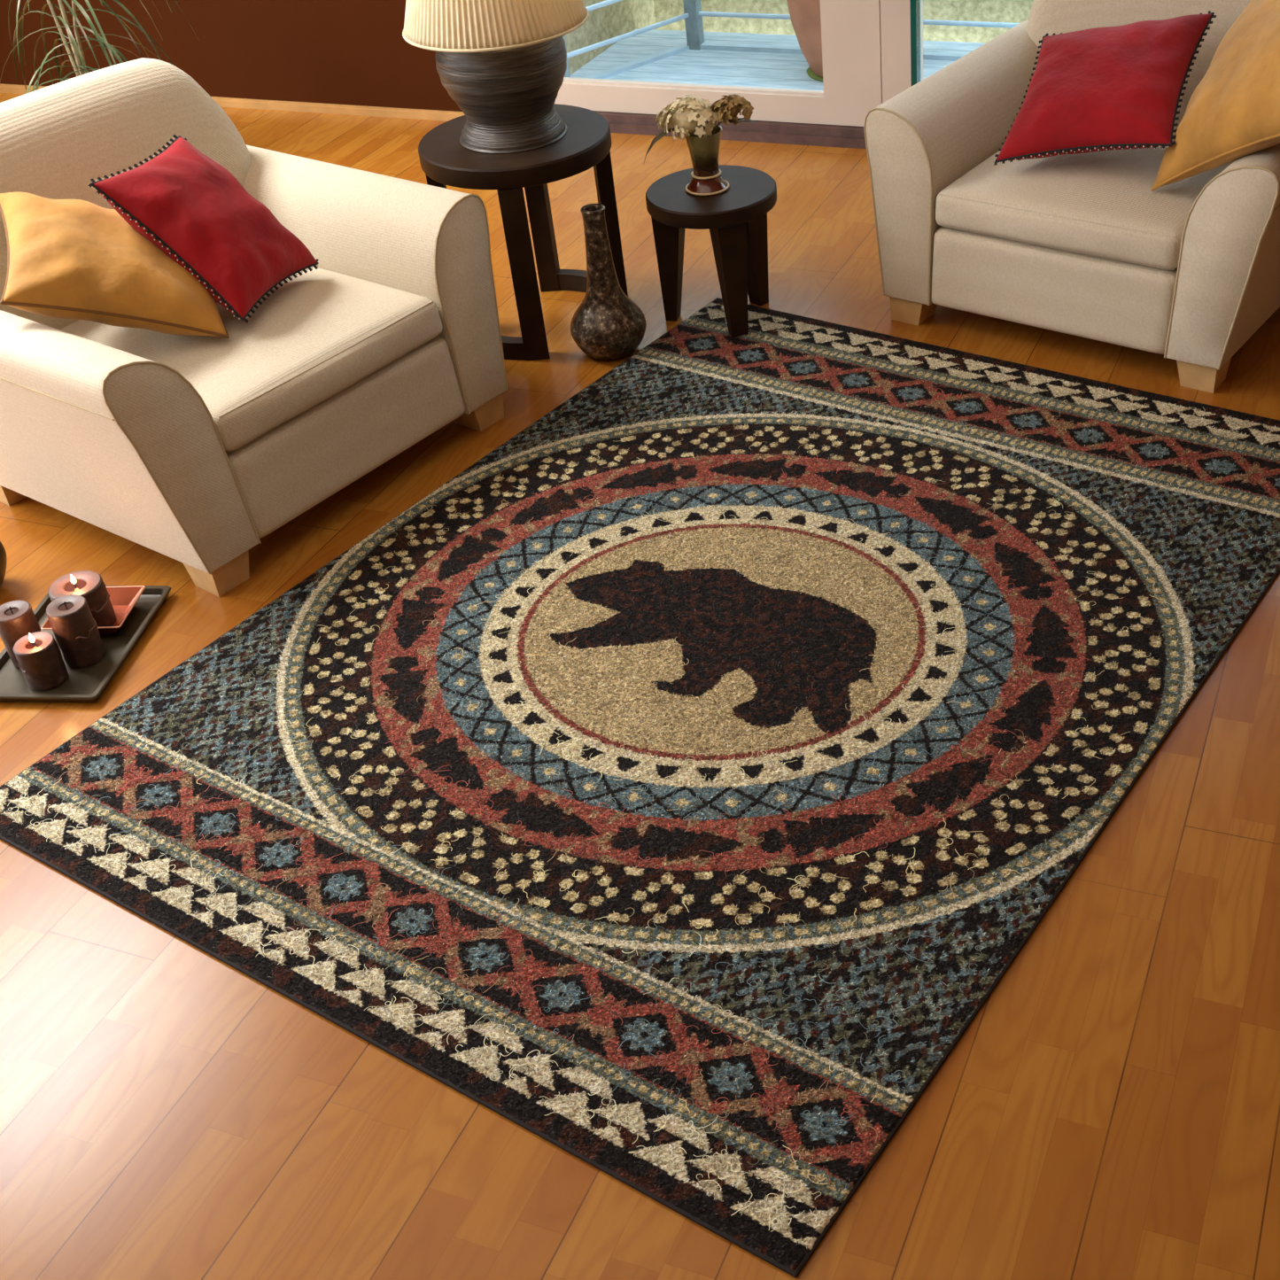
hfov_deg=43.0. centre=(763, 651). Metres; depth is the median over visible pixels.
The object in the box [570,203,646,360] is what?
bottle vase
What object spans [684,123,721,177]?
cup
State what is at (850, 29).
door
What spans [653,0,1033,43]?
grass
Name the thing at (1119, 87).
throw cushion
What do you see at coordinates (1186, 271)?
armchair
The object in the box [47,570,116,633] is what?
candle
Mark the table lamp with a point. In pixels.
(503, 63)
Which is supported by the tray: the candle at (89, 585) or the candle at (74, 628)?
the candle at (74, 628)
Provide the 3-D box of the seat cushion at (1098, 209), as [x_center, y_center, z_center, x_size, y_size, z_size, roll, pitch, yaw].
[1.005,-1.367,4.629,0.732,0.148,0.846,20,43,29]
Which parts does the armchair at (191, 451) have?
leg, backrest, arm, leg, frame, arm, leg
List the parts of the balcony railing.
post, rail, corner post, rail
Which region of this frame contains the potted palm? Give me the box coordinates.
[0,0,199,93]
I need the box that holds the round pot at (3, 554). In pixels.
[0,541,7,588]
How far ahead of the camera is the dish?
3.84 m
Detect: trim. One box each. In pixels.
[593,110,866,148]
[880,0,923,102]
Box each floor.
[0,93,1279,1279]
[570,28,985,90]
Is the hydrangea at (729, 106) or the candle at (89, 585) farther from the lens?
the hydrangea at (729, 106)
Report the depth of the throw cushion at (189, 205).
3.95 m
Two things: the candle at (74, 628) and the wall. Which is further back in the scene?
the wall
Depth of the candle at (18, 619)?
3.61 m
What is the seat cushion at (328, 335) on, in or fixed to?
on the armchair at (191, 451)
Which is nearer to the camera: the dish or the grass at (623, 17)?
the dish
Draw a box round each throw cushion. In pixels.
[0,191,228,338]
[87,134,318,322]
[993,10,1217,165]
[1150,0,1279,191]
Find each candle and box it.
[0,600,40,667]
[13,631,68,690]
[46,594,105,667]
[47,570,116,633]
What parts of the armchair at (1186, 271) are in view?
leg, arm, frame, backrest, leg, arm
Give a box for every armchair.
[0,58,508,597]
[863,0,1279,393]
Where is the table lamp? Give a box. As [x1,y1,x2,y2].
[402,0,589,153]
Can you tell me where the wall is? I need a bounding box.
[0,0,462,111]
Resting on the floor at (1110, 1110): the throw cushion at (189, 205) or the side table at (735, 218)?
the side table at (735, 218)
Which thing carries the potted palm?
on the floor at (1110, 1110)
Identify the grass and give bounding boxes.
[564,0,656,75]
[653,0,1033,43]
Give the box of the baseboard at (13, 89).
[0,83,465,121]
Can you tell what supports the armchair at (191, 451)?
on the floor at (1110, 1110)
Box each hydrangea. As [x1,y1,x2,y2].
[643,93,717,165]
[710,93,756,135]
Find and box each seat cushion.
[60,266,442,451]
[935,122,1234,270]
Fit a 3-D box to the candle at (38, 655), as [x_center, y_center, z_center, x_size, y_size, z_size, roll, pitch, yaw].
[-1.608,0.010,3.587,0.092,0.128,0.093,19,42,28]
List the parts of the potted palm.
frond stem, frond stem, frond stem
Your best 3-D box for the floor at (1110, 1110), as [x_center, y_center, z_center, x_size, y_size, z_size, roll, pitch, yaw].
[-1.371,0.072,3.685,7.500,0.100,7.020,10,39,19]
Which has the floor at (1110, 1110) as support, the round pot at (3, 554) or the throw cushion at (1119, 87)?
the round pot at (3, 554)
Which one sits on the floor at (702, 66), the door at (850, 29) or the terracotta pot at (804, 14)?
the terracotta pot at (804, 14)
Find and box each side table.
[418,103,628,360]
[645,164,776,337]
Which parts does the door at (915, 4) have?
glass pane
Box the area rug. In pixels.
[0,297,1279,1278]
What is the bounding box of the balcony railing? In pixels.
[562,0,1019,78]
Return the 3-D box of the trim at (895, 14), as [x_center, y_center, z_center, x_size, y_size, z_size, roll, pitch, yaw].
[0.462,-2.842,5.375,3.480,2.185,0.160,10,39,19]
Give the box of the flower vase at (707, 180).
[684,123,729,195]
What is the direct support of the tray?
on the floor at (1110, 1110)
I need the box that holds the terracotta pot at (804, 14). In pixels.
[786,0,822,81]
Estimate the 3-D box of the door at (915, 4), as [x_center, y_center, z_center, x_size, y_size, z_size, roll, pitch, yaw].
[1.235,-2.639,5.092,1.610,2.094,0.050,10,39,19]
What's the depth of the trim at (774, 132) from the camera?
6.13 m
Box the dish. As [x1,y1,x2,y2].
[40,585,145,634]
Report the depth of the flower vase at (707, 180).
4.61 m
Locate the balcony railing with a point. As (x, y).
(693, 16)
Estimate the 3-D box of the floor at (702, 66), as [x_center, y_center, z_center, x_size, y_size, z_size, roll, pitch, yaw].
[0.634,-2.288,6.661,6.400,0.115,1.100,10,39,19]
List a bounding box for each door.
[554,0,882,126]
[909,0,921,85]
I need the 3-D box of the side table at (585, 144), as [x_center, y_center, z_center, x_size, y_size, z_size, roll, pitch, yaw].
[-0.700,-1.253,4.822,0.552,0.580,0.552,19,42,28]
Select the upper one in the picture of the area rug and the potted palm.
the potted palm
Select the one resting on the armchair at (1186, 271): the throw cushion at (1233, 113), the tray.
the throw cushion at (1233, 113)
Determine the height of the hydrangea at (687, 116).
0.184 m
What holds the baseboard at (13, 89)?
attached to the wall
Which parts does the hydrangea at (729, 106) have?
stem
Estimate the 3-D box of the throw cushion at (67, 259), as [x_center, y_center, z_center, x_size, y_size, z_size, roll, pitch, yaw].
[-1.588,-0.943,3.937,0.513,0.326,0.430,-18,39,-18]
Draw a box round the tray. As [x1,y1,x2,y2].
[0,585,170,702]

